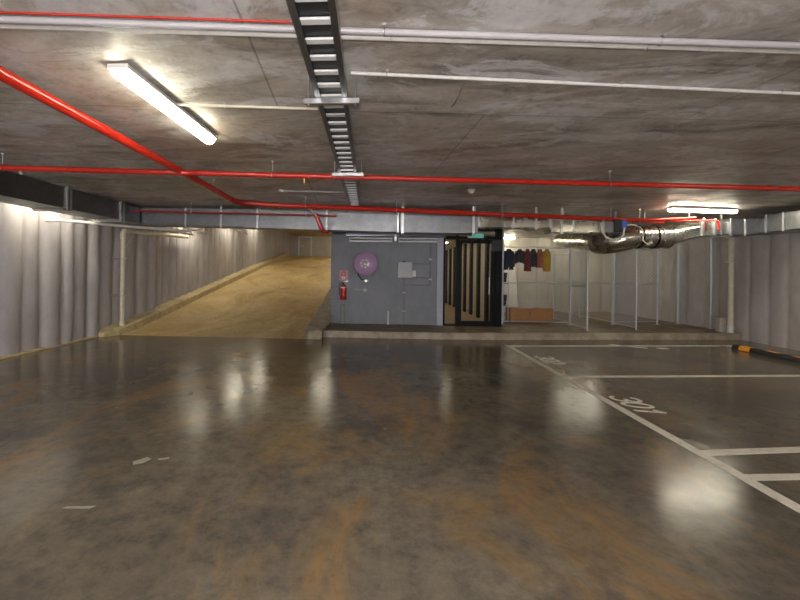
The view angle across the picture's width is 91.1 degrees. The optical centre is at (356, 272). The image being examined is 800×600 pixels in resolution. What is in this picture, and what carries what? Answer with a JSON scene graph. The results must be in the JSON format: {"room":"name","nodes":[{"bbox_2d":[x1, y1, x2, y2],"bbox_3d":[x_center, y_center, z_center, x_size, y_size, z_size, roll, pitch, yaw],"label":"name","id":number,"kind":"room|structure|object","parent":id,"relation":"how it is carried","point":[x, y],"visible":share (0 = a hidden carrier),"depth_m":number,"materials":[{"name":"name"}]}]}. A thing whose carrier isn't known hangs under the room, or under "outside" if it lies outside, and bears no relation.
{"room":"parking garage","nodes":[
{"label":"parking garage","id":0,"kind":"room"},
{"bbox_2d":[0,202,294,356],"bbox_3d":[-5.782,-0.744,12.004,0.203,4.550,37.368,1,0,3],"label":"wall","id":1,"kind":"structure","parent":0,"point":[58,280],"depth_m":8.69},
{"bbox_2d":[0,335,98,359],"bbox_3d":[-6.377,1.456,1.134,0.180,0.035,15.600,1,0,3],"label":"trim","id":2,"kind":"structure","parent":1,"relation":"attached to","point":[86,338],"depth_m":7.40,"materials":[{"name":"concrete"}]},
{"bbox_2d":[44,219,191,231],"bbox_3d":[-4.995,-1.018,8.447,0.223,0.105,2.791,1,0,44],"label":"conduit","id":3,"kind":"object","parent":1,"relation":"attached to","point":[47,220],"visible":0.9,"depth_m":8.30,"materials":[{"name":"white plastic"}]},
{"bbox_2d":[110,228,188,325],"bbox_3d":[-5.680,0.060,10.990,0.328,2.504,3.248,1,0,3],"label":"drain pipe","id":4,"kind":"object","parent":1,"relation":"attached to","point":[124,231],"visible":0.98,"depth_m":9.40,"materials":[{"name":"metal"}]},
{"bbox_2d":[98,253,289,336],"bbox_3d":[-5.353,0.111,17.880,0.480,2.850,18.050,1,0,3],"label":"curb","id":5,"kind":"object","parent":1,"relation":"attached to","point":[139,320],"depth_m":11.96,"materials":[{"name":"concrete"}]},
{"bbox_2d":[121,255,330,338],"bbox_3d":[-3.608,0.177,19.766,6.730,2.660,21.300,1,0,3],"label":"ramp","id":6,"kind":"structure","parent":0,"point":[279,299],"depth_m":12.09,"materials":[{"name":"concrete"}]},
{"bbox_2d":[295,236,330,255],"bbox_3d":[-2.893,-1.885,30.344,7.000,2.200,0.300,1,0,3],"label":"wall","id":7,"kind":"structure","parent":0,"point":[321,245],"depth_m":30.19,"materials":[{"name":"beige concrete"}]},
{"bbox_2d":[298,236,311,255],"bbox_3d":[-4.028,-1.968,30.178,1.050,1.620,0.150,1,0,3],"label":"service door","id":8,"kind":"structure","parent":7,"relation":"in","point":[304,242],"depth_m":30.20,"materials":[{"name":"white paint"}]},
{"bbox_2d":[330,232,436,324],"bbox_3d":[0.807,0.085,12.274,2.870,2.950,3.400,1,0,3],"label":"wall","id":9,"kind":"structure","parent":0,"point":[383,294],"depth_m":10.57,"materials":[{"name":"grey paint"}]},
{"bbox_2d":[304,288,331,338],"bbox_3d":[-0.555,0.138,17.528,0.500,2.830,17.150,1,0,3],"label":"curb","id":10,"kind":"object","parent":9,"relation":"attached to","point":[319,321],"depth_m":9.96,"materials":[{"name":"concrete"}]},
{"bbox_2d":[340,304,344,323],"bbox_3d":[-0.389,1.130,10.599,0.120,0.530,0.070,1,0,3],"label":"duct","id":11,"kind":"object","parent":9,"relation":"attached to","point":[342,306],"visible":1,"depth_m":10.57,"materials":[{"name":"grey metal"}]},
{"bbox_2d":[339,281,346,299],"bbox_3d":[-0.359,0.490,10.523,0.190,0.512,0.206,1,0,39],"label":"fire extinguisher","id":12,"kind":"object","parent":9,"relation":"attached to","point":[343,289],"visible":1,"depth_m":10.47,"materials":[{"name":"red metal"}]},
{"bbox_2d":[339,270,347,279],"bbox_3d":[-0.365,0.081,10.628,0.240,0.270,0.012,1,0,3],"label":"sign","id":13,"kind":"object","parent":9,"relation":"attached to","point":[343,274],"visible":1,"depth_m":10.62,"materials":[{"name":"red plastic"}]},
{"bbox_2d":[354,252,377,281],"bbox_3d":[0.237,-0.140,10.409,0.630,0.805,0.385,1,0,3],"label":"hose reel","id":14,"kind":"object","parent":9,"relation":"attached to","point":[365,263],"visible":1,"depth_m":10.27,"materials":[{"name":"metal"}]},
{"bbox_2d":[349,237,392,242],"bbox_3d":[0.370,-0.866,10.496,1.180,0.130,0.200,1,0,3],"label":"wall light","id":15,"kind":"object","parent":9,"relation":"attached to","point":[363,239],"visible":1,"depth_m":10.41,"materials":[{"name":"white plastic"}]},
{"bbox_2d":[346,232,446,240],"bbox_3d":[1.034,-1.103,10.401,2.650,0.570,0.320,1,0,3],"label":"tray","id":16,"kind":"object","parent":9,"relation":"attached to","point":[347,233],"visible":0.64,"depth_m":10.31,"materials":[{"name":"silver metal"}]},
{"bbox_2d":[402,278,405,324],"bbox_3d":[1.268,0.785,10.530,0.090,1.260,0.036,1,0,3],"label":"conduit","id":17,"kind":"object","parent":9,"relation":"attached to","point":[403,292],"visible":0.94,"depth_m":10.52,"materials":[{"name":"grey metal"}]},
{"bbox_2d":[397,261,415,277],"bbox_3d":[1.330,-0.076,10.459,0.500,0.465,0.172,1,0,3],"label":"electrical box","id":18,"kind":"object","parent":9,"relation":"attached to","point":[404,269],"visible":1,"depth_m":10.38,"materials":[{"name":"grey paint"}]},
{"bbox_2d":[398,238,437,242],"bbox_3d":[1.618,-0.851,10.430,1.040,0.130,0.200,1,0,3],"label":"wall light","id":19,"kind":"object","parent":9,"relation":"attached to","point":[399,239],"visible":1,"depth_m":10.35,"materials":[{"name":"white plastic"}]},
{"bbox_2d":[409,243,431,285],"bbox_3d":[1.658,-0.234,10.513,0.705,1.192,0.030,1,0,3],"label":"conduit","id":20,"kind":"object","parent":9,"relation":"attached to","point":[430,259],"visible":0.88,"depth_m":10.49,"materials":[{"name":"white plastic"}]},
{"bbox_2d":[0,335,799,599],"bbox_3d":[1.363,1.566,1.530,15.800,0.001,17.200,1,0,3],"label":"floor","id":21,"kind":"structure","parent":0,"point":[326,468],"depth_m":3.00,"materials":[{"name":"concrete"}]},
{"bbox_2d":[63,506,94,508],"bbox_3d":[-1.808,1.527,2.532,0.203,0.002,0.028,1,0,-3],"label":"paint mark","id":22,"kind":"object","parent":21,"relation":"on","point":[79,507],"visible":1,"depth_m":2.53,"materials":[{"name":"white paint"}]},
{"bbox_2d":[133,457,150,464],"bbox_3d":[-1.743,1.528,3.155,0.081,0.002,0.134,1,0,44],"label":"paint mark","id":23,"kind":"object","parent":21,"relation":"on","point":[142,460],"visible":1,"depth_m":3.16,"materials":[{"name":"white paint"}]},
{"bbox_2d":[534,356,565,363],"bbox_3d":[3.486,1.590,7.068,0.342,0.004,0.654,1,0,3],"label":"bay number","id":24,"kind":"object","parent":21,"relation":"on","point":[551,358],"visible":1,"depth_m":7.02,"materials":[{"name":"paint"}]},
{"bbox_2d":[510,345,731,345],"bbox_3d":[5.933,1.620,8.575,5.246,0.003,0.100,1,0,-4],"label":"bay line","id":25,"kind":"object","parent":21,"relation":"on","point":[510,345],"visible":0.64,"depth_m":8.60,"materials":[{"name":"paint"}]},
{"bbox_2d":[607,344,667,348],"bbox_3d":[6.098,1.622,8.464,1.123,0.003,0.237,1,0,21],"label":"paint mark","id":26,"kind":"object","parent":21,"relation":"on","point":[607,344],"visible":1,"depth_m":8.49,"materials":[{"name":"white paint"}]},
{"bbox_2d":[609,396,666,413],"bbox_3d":[3.352,1.589,4.700,0.342,0.004,0.599,1,0,3],"label":"bay number","id":27,"kind":"object","parent":21,"relation":"on","point":[611,397],"visible":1,"depth_m":4.68,"materials":[{"name":"paint"}]},
{"bbox_2d":[505,345,799,512],"bbox_3d":[3.069,1.585,4.655,0.100,0.003,7.620,1,0,3],"label":"parking line","id":28,"kind":"object","parent":21,"relation":"on","point":[784,500],"visible":1,"depth_m":3.52,"materials":[{"name":"paint"}]},
{"bbox_2d":[567,375,799,377],"bbox_3d":[6.054,1.621,6.101,5.748,0.003,0.100,1,0,-4],"label":"parking line","id":29,"kind":"object","parent":21,"relation":"on","point":[618,375],"visible":1,"depth_m":6.04,"materials":[{"name":"paint"}]},
{"bbox_2d":[700,447,799,455],"bbox_3d":[5.928,1.620,3.694,5.772,0.003,0.100,1,0,-5],"label":"parking line","id":30,"kind":"object","parent":21,"relation":"on","point":[775,449],"visible":1,"depth_m":3.46,"materials":[{"name":"paint"}]},
{"bbox_2d":[731,344,799,363],"bbox_3d":[8.057,1.595,7.538,0.170,0.103,1.662,1,0,3],"label":"wheel stop","id":31,"kind":"object","parent":21,"relation":"on","point":[795,359],"visible":1,"depth_m":7.60,"materials":[{"name":"black rubber"}]},
{"bbox_2d":[745,473,799,480],"bbox_3d":[5.898,1.619,3.140,5.736,0.003,0.090,1,0,-3],"label":"parking line","id":32,"kind":"object","parent":21,"relation":"on","point":[796,476],"visible":1,"depth_m":3.02,"materials":[{"name":"paint"}]},
{"bbox_2d":[0,0,799,237],"bbox_3d":[1.337,-2.159,11.647,17.400,1.550,37.400,1,0,3],"label":"ceiling","id":33,"kind":"structure","parent":0,"point":[401,126],"depth_m":3.36,"materials":[{"name":"concrete"}]},
{"bbox_2d":[0,171,139,223],"bbox_3d":[-5.359,-1.249,2.420,0.655,0.430,12.270,1,0,3],"label":"air duct","id":34,"kind":"object","parent":33,"relation":"hanging from","point":[15,189],"visible":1,"depth_m":6.49,"materials":[{"name":"metal"}]},
{"bbox_2d":[0,11,290,22],"bbox_3d":[-3.279,-1.431,2.080,5.822,0.012,0.012,1,0,-2],"label":"pipe","id":35,"kind":"object","parent":33,"relation":"attached to","point":[1,12],"visible":1,"depth_m":2.15,"materials":[{"name":"red metal"}]},
{"bbox_2d":[107,63,216,143],"bbox_3d":[-1.567,-1.369,3.327,0.152,0.100,1.400,1,0,4],"label":"light","id":36,"kind":"object","parent":33,"relation":"attached to","point":[125,73],"visible":1,"depth_m":3.04,"materials":[{"name":"white plastic"}]},
{"bbox_2d":[158,228,193,234],"bbox_3d":[-5.310,-1.400,11.094,0.120,0.602,2.802,1,0,3],"label":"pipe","id":37,"kind":"object","parent":33,"relation":"hanging from","point":[184,233],"visible":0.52,"depth_m":11.71,"materials":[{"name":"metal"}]},
{"bbox_2d":[183,227,211,234],"bbox_3d":[-4.818,-1.493,11.869,0.060,0.530,1.800,1,0,3],"label":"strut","id":38,"kind":"object","parent":33,"relation":"hanging from","point":[183,227],"visible":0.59,"depth_m":11.77,"materials":[{"name":"grey metal"}]},
{"bbox_2d":[131,203,335,216],"bbox_3d":[-2.572,-1.303,8.138,4.285,0.257,0.066,1,0,1],"label":"pipe","id":39,"kind":"object","parent":33,"relation":"hanging from","point":[191,212],"visible":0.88,"depth_m":8.12,"materials":[{"name":"red metal"}]},
{"bbox_2d":[232,229,248,233],"bbox_3d":[-3.491,-1.452,11.399,0.060,0.480,1.800,1,0,3],"label":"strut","id":40,"kind":"object","parent":33,"relation":"hanging from","point":[239,230],"visible":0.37,"depth_m":11.69,"materials":[{"name":"grey metal"}]},
{"bbox_2d":[177,102,317,110],"bbox_3d":[-0.933,-1.393,3.279,1.206,0.036,0.065,1,0,-1],"label":"conduit","id":41,"kind":"object","parent":33,"relation":"attached to","point":[223,105],"visible":0.89,"depth_m":3.28,"materials":[{"name":"metal"}]},
{"bbox_2d":[115,206,477,236],"bbox_3d":[-1.378,-1.125,8.612,7.880,0.584,0.505,1,0,3],"label":"air duct","id":42,"kind":"object","parent":33,"relation":"hanging from","point":[348,221],"visible":0.9,"depth_m":8.39,"materials":[{"name":"metal"}]},
{"bbox_2d":[279,189,343,192],"bbox_3d":[-0.787,-1.389,6.696,1.115,0.040,0.099,1,0,-1],"label":"conduit","id":43,"kind":"object","parent":33,"relation":"attached to","point":[280,190],"visible":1,"depth_m":6.71,"materials":[{"name":"grey metal"}]},
{"bbox_2d":[286,0,363,206],"bbox_3d":[-0.146,-1.302,3.939,0.403,0.200,7.256,1,0,2],"label":"cable tray","id":44,"kind":"object","parent":33,"relation":"hanging from","point":[316,23],"visible":0.94,"depth_m":2.54,"materials":[{"name":"metal"}]},
{"bbox_2d":[0,65,696,222],"bbox_3d":[0.778,-1.255,6.212,11.946,0.271,4.917,1,0,-38],"label":"pipe","id":45,"kind":"object","parent":33,"relation":"hanging from","point":[8,77],"visible":0.98,"depth_m":5.43,"materials":[{"name":"red metal"}]},
{"bbox_2d":[308,209,329,233],"bbox_3d":[-0.831,-1.007,7.632,0.225,0.490,0.703,1,0,38],"label":"pipe","id":46,"kind":"object","parent":45,"relation":"hanging from","point":[316,215],"visible":0.96,"depth_m":7.74,"materials":[{"name":"red metal"}]},
{"bbox_2d":[320,227,329,233],"bbox_3d":[-0.654,-0.835,7.817,0.209,0.152,0.094,1,0,-24],"label":"pipe","id":47,"kind":"object","parent":46,"relation":"attached to","point":[322,229],"depth_m":7.78,"materials":[{"name":"red metal"}]},
{"bbox_2d":[0,15,799,48],"bbox_3d":[1.387,-1.359,2.272,15.156,0.050,0.080,1,0,-2],"label":"conduit","id":48,"kind":"object","parent":33,"relation":"attached to","point":[661,40],"visible":1,"depth_m":2.22,"materials":[{"name":"grey metal"}]},
{"bbox_2d":[0,153,799,190],"bbox_3d":[1.585,-1.238,5.127,15.295,0.287,0.092,1,0,-3],"label":"pipe","id":49,"kind":"object","parent":33,"relation":"hanging from","point":[3,168],"visible":1,"depth_m":5.03,"materials":[{"name":"red metal"}]},
{"bbox_2d":[0,24,799,53],"bbox_3d":[1.390,-1.361,2.332,15.156,0.044,0.074,1,0,-2],"label":"conduit","id":50,"kind":"object","parent":33,"relation":"attached to","point":[645,47],"visible":0.65,"depth_m":2.29,"materials":[{"name":"white plastic"}]},
{"bbox_2d":[504,236,514,238],"bbox_3d":[5.179,-1.288,14.450,1.300,0.100,0.152,1,0,3],"label":"light","id":51,"kind":"object","parent":33,"relation":"attached to","point":[505,237],"visible":0.38,"depth_m":14.37,"materials":[{"name":"white plastic"}]},
{"bbox_2d":[478,207,550,231],"bbox_3d":[3.318,-1.128,8.406,1.520,0.464,0.456,1,0,3],"label":"air duct","id":52,"kind":"object","parent":33,"relation":"hanging from","point":[484,222],"visible":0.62,"depth_m":8.21,"materials":[{"name":"metal"}]},
{"bbox_2d":[543,208,604,235],"bbox_3d":[4.628,-1.067,8.380,1.100,0.554,0.460,1,0,3],"label":"air duct","id":53,"kind":"object","parent":33,"relation":"hanging from","point":[561,227],"visible":0.88,"depth_m":8.17,"materials":[{"name":"metal"}]},
{"bbox_2d":[351,70,799,95],"bbox_3d":[4.477,-1.328,2.998,9.058,0.038,0.080,1,0,-4],"label":"conduit","id":54,"kind":"object","parent":33,"relation":"attached to","point":[386,73],"visible":1,"depth_m":2.81,"materials":[{"name":"white plastic"}]},
{"bbox_2d":[599,209,626,240],"bbox_3d":[5.342,-0.985,8.181,0.592,0.702,0.342,1,0,3],"label":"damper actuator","id":55,"kind":"object","parent":33,"relation":"hanging from","point":[616,225],"visible":0.98,"depth_m":8.13,"materials":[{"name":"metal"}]},
{"bbox_2d":[627,224,652,244],"bbox_3d":[5.946,-0.792,8.246,0.663,0.442,0.083,1,0,-9],"label":"conduit","id":56,"kind":"object","parent":55,"relation":"attached to","point":[651,242],"visible":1,"depth_m":8.27,"materials":[{"name":"white plastic"}]},
{"bbox_2d":[553,222,700,253],"bbox_3d":[6.449,-0.860,10.110,2.039,0.925,3.591,1,0,3],"label":"duct","id":57,"kind":"object","parent":33,"relation":"hanging from","point":[662,236],"visible":0.84,"depth_m":8.43,"materials":[{"name":"metal"}]},
{"bbox_2d":[627,209,719,229],"bbox_3d":[6.561,-1.106,8.179,2.021,0.430,0.065,1,0,3],"label":"pipe","id":58,"kind":"object","parent":33,"relation":"hanging from","point":[696,220],"visible":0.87,"depth_m":8.15,"materials":[{"name":"red metal"}]},
{"bbox_2d":[666,207,738,213],"bbox_3d":[7.041,-1.266,7.943,1.480,0.100,0.152,1,0,-6],"label":"light","id":59,"kind":"object","parent":33,"relation":"attached to","point":[670,209],"visible":1,"depth_m":7.89,"materials":[{"name":"white plastic"}]},
{"bbox_2d":[685,210,799,237],"bbox_3d":[8.089,-1.033,5.645,1.780,0.540,6.120,1,0,3],"label":"air duct","id":60,"kind":"object","parent":33,"relation":"hanging from","point":[784,222],"visible":0.74,"depth_m":8.23,"materials":[{"name":"metal"}]},
{"bbox_3d":[5.065,-1.038,11.752,1.760,0.603,0.028,1,0,3],"label":"rail","id":61,"kind":"object","parent":33,"relation":"hanging from","visible":0},
{"bbox_2d":[504,249,514,269],"bbox_3d":[4.578,-0.422,11.773,0.385,0.714,0.219,1,0,3],"label":"garment","id":62,"kind":"object","parent":61,"relation":"hanging from","point":[507,259],"visible":0.85,"depth_m":11.71,"materials":[{"name":"blue fabric"}]},
{"bbox_2d":[515,249,523,263],"bbox_3d":[4.920,-0.517,11.788,0.284,0.515,0.223,1,0,3],"label":"garment","id":63,"kind":"object","parent":61,"relation":"hanging from","point":[519,254],"visible":0.92,"depth_m":11.71,"materials":[{"name":"grey fabric"}]},
{"bbox_2d":[524,248,530,271],"bbox_3d":[5.126,-0.396,11.728,0.214,0.754,0.216,1,0,14],"label":"garment","id":64,"kind":"object","parent":61,"relation":"hanging from","point":[527,262],"visible":0.95,"depth_m":11.65,"materials":[{"name":"red fabric"}]},
{"bbox_2d":[531,248,536,266],"bbox_3d":[5.307,-0.463,11.739,0.221,0.614,0.248,1,0,3],"label":"garment","id":65,"kind":"object","parent":61,"relation":"hanging from","point":[533,251],"visible":0.84,"depth_m":11.64,"materials":[{"name":"grey fabric"}]},
{"bbox_2d":[536,249,542,267],"bbox_3d":[5.498,-0.446,11.725,0.169,0.644,0.173,1,0,-17],"label":"garment","id":66,"kind":"object","parent":61,"relation":"hanging from","point":[539,262],"visible":0.83,"depth_m":11.67,"materials":[{"name":"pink fabric"}]},
{"bbox_2d":[543,249,550,271],"bbox_3d":[5.696,-0.389,11.718,0.224,0.754,0.267,1,0,29],"label":"garment","id":67,"kind":"object","parent":61,"relation":"hanging from","point":[546,256],"visible":0.88,"depth_m":11.64,"materials":[{"name":"yellow fabric"}]},
{"bbox_2d":[445,303,483,323],"bbox_3d":[3.235,1.429,14.660,1.440,0.020,8.380,1,0,3],"label":"floor","id":68,"kind":"structure","parent":0,"point":[449,309],"depth_m":12.51,"materials":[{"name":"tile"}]},
{"bbox_2d":[445,231,494,249],"bbox_3d":[3.268,-1.071,14.725,1.440,0.080,8.250,1,0,3],"label":"ceiling","id":69,"kind":"structure","parent":0,"point":[451,243],"depth_m":12.71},
{"bbox_2d":[447,229,494,319],"bbox_3d":[4.034,0.048,14.684,0.120,2.800,8.250,1,0,3],"label":"wall","id":70,"kind":"structure","parent":0,"point":[468,244],"depth_m":12.89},
{"bbox_2d":[445,250,447,302],"bbox_3d":[4.101,0.204,17.920,0.080,2.450,0.220,1,0,3],"label":"trim","id":71,"kind":"structure","parent":70,"relation":"attached to","point":[446,251],"depth_m":17.81,"materials":[{"name":"black"}]},
{"bbox_2d":[448,249,451,304],"bbox_3d":[4.052,0.204,16.971,0.080,2.450,0.220,1,0,3],"label":"trim","id":72,"kind":"structure","parent":70,"relation":"attached to","point":[450,250],"depth_m":16.86,"materials":[{"name":"black"}]},
{"bbox_2d":[453,247,455,306],"bbox_3d":[4.002,0.203,16.022,0.080,2.450,0.220,1,0,3],"label":"trim","id":73,"kind":"structure","parent":70,"relation":"attached to","point":[454,248],"depth_m":15.92,"materials":[{"name":"black metal"}]},
{"bbox_2d":[463,244,466,311],"bbox_3d":[3.902,0.202,14.125,0.080,2.450,0.220,1,0,3],"label":"trim","id":74,"kind":"structure","parent":70,"relation":"attached to","point":[464,245],"depth_m":14.02,"materials":[{"name":"black metal"}]},
{"bbox_2d":[469,243,472,314],"bbox_3d":[3.853,0.201,13.176,0.080,2.450,0.220,1,0,3],"label":"trim","id":75,"kind":"structure","parent":70,"relation":"attached to","point":[471,244],"depth_m":13.07,"materials":[{"name":"black"}]},
{"bbox_2d":[476,243,480,317],"bbox_3d":[3.803,0.201,12.228,0.080,2.450,0.220,1,0,3],"label":"trim","id":76,"kind":"structure","parent":70,"relation":"attached to","point":[478,253],"depth_m":12.12,"materials":[{"name":"black metal"}]},
{"bbox_2d":[484,244,489,320],"bbox_3d":[3.753,0.200,11.279,0.080,2.450,0.220,1,0,3],"label":"trim","id":77,"kind":"structure","parent":70,"relation":"attached to","point":[487,246],"depth_m":11.17,"materials":[{"name":"black metal"}]},
{"bbox_2d":[324,311,734,332],"bbox_3d":[4.679,1.531,13.873,10.470,0.150,9.800,1,0,3],"label":"pavement","id":78,"kind":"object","parent":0,"point":[594,325],"visible":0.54,"depth_m":10.27,"materials":[{"name":"concrete"}]},
{"bbox_2d":[503,267,508,320],"bbox_3d":[4.301,0.652,11.710,0.364,1.600,0.424,1,0,3],"label":"rack","id":79,"kind":"object","parent":78,"relation":"on","point":[508,267],"visible":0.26,"depth_m":11.49,"materials":[{"name":"silver metal"}]},
{"bbox_2d":[503,294,506,304],"bbox_3d":[4.299,0.827,11.710,0.300,0.310,0.350,1,0,3],"label":"plastic crate","id":80,"kind":"object","parent":79,"relation":"on","point":[504,296],"visible":0.31,"depth_m":11.54,"materials":[{"name":"grey plastic"}]},
{"bbox_2d":[501,267,517,311],"bbox_3d":[5.516,0.566,14.616,0.900,1.800,0.470,1,0,3],"label":"board","id":81,"kind":"object","parent":78,"relation":"on","point":[513,302],"visible":0.14,"depth_m":14.56,"materials":[{"name":"plastic"}]},
{"bbox_2d":[505,307,552,321],"bbox_3d":[5.143,1.267,11.670,1.240,0.390,0.472,1,0,3],"label":"cardboard box","id":82,"kind":"object","parent":78,"relation":"on","point":[526,314],"visible":0.78,"depth_m":11.45,"materials":[{"name":"brown cardboard"}]},
{"bbox_2d":[519,299,531,307],"bbox_3d":[5.057,0.901,11.671,0.347,0.330,0.250,1,0,3],"label":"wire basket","id":83,"kind":"object","parent":82,"relation":"on","point":[527,304],"visible":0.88,"depth_m":11.67,"materials":[{"name":"metal"}]},
{"bbox_2d":[534,298,549,308],"bbox_3d":[5.527,0.907,11.646,0.347,0.330,0.250,1,0,3],"label":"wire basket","id":84,"kind":"object","parent":82,"relation":"on","point":[538,298],"visible":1,"depth_m":11.76,"materials":[{"name":"metal"}]},
{"bbox_2d":[323,330,741,339],"bbox_3d":[4.453,1.525,9.382,10.522,0.155,0.393,1,0,-2],"label":"curb","id":85,"kind":"object","parent":78,"relation":"attached to","point":[326,333],"depth_m":9.24,"materials":[{"name":"concrete"}]},
{"bbox_2d":[501,229,571,325],"bbox_3d":[5.093,0.074,12.826,1.930,2.775,4.050,1,0,3],"label":"cage","id":86,"kind":"object","parent":78,"relation":"on","point":[535,281],"visible":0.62,"depth_m":11.13,"materials":[{"name":"silver metal"}]},
{"bbox_2d":[567,248,588,330],"bbox_3d":[5.842,0.380,10.288,0.082,2.180,1.042,1,0,4],"label":"gate","id":87,"kind":"object","parent":86,"relation":"attached to","point":[570,312],"visible":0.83,"depth_m":10.23,"materials":[{"name":"silver metal"}]},
{"bbox_2d":[554,250,613,324],"bbox_3d":[6.702,0.368,12.760,1.343,2.225,4.014,1,0,3],"label":"cage","id":88,"kind":"object","parent":78,"relation":"on","point":[611,294],"visible":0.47,"depth_m":12.09,"materials":[{"name":"silver metal"}]},
{"bbox_2d":[611,248,637,329],"bbox_3d":[7.198,0.396,10.527,0.082,2.180,1.021,1,0,3],"label":"gate","id":89,"kind":"object","parent":88,"relation":"attached to","point":[614,258],"visible":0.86,"depth_m":10.45,"materials":[{"name":"silver metal"}]},
{"bbox_2d":[615,244,679,324],"bbox_3d":[8.384,0.338,11.192,2.218,2.325,0.180,1,0,-11],"label":"cage","id":90,"kind":"object","parent":78,"relation":"on","point":[657,251],"visible":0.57,"depth_m":11.18,"materials":[{"name":"silver metal"}]},
{"bbox_2d":[678,243,680,323],"bbox_3d":[9.471,0.279,11.470,0.048,2.470,0.046,1,0,3],"label":"wall post","id":91,"kind":"object","parent":78,"relation":"on","point":[678,243],"visible":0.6,"depth_m":11.45,"materials":[{"name":"silver metal"}]},
{"bbox_2d":[709,237,712,328],"bbox_3d":[9.413,0.278,10.371,0.048,2.470,0.046,1,0,3],"label":"wall post","id":92,"kind":"object","parent":78,"relation":"on","point":[711,239],"visible":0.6,"depth_m":10.35,"materials":[{"name":"silver metal"}]},
{"bbox_2d":[504,237,611,311],"bbox_3d":[7.206,0.137,14.852,6.240,3.000,0.107,1,0,3],"label":"wall","id":93,"kind":"structure","parent":0,"point":[517,242],"depth_m":14.81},
{"bbox_2d":[615,232,799,350],"bbox_3d":[9.166,0.185,3.842,0.077,3.050,22.634,1,0,3],"label":"wall","id":94,"kind":"structure","parent":0,"point":[767,267],"depth_m":9.71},
{"bbox_2d":[715,237,736,332],"bbox_3d":[9.306,0.187,9.836,0.240,2.950,0.340,1,0,3],"label":"drain pipe","id":95,"kind":"object","parent":94,"relation":"attached to","point":[722,324],"visible":0.69,"depth_m":9.71,"materials":[{"name":"white plastic"}]},
{"bbox_3d":[2.461,0.030,14.867,0.160,2.800,8.450,1,0,3],"label":"wall","id":96,"kind":"structure","parent":0,"visible":0},
{"bbox_2d":[436,238,443,325],"bbox_3d":[2.235,0.027,10.547,0.160,2.800,0.200,1,0,3],"label":"trim","id":97,"kind":"structure","parent":96,"relation":"attached to","point":[440,241],"depth_m":10.45,"materials":[{"name":"grey metal"}]},
{"bbox_2d":[443,229,501,326],"bbox_3d":[3.080,0.037,10.433,1.540,2.800,0.160,1,0,3],"label":"door","id":98,"kind":"structure","parent":96,"relation":"in","point":[495,280],"depth_m":10.40,"materials":[{"name":"black metal"}]},
{"bbox_2d":[467,233,483,237],"bbox_3d":[3.142,-0.967,10.337,0.410,0.130,0.106,1,0,3],"label":"exit sign","id":99,"kind":"object","parent":98,"relation":"attached to","point":[478,235],"visible":0.77,"depth_m":10.28,"materials":[{"name":"green plastic"}]},
{"bbox_2d":[491,240,501,250],"bbox_3d":[3.683,-0.706,10.312,0.260,0.300,0.100,1,0,3],"label":"control box","id":100,"kind":"object","parent":98,"relation":"attached to","point":[496,245],"visible":1,"depth_m":10.26,"materials":[{"name":"black metal"}]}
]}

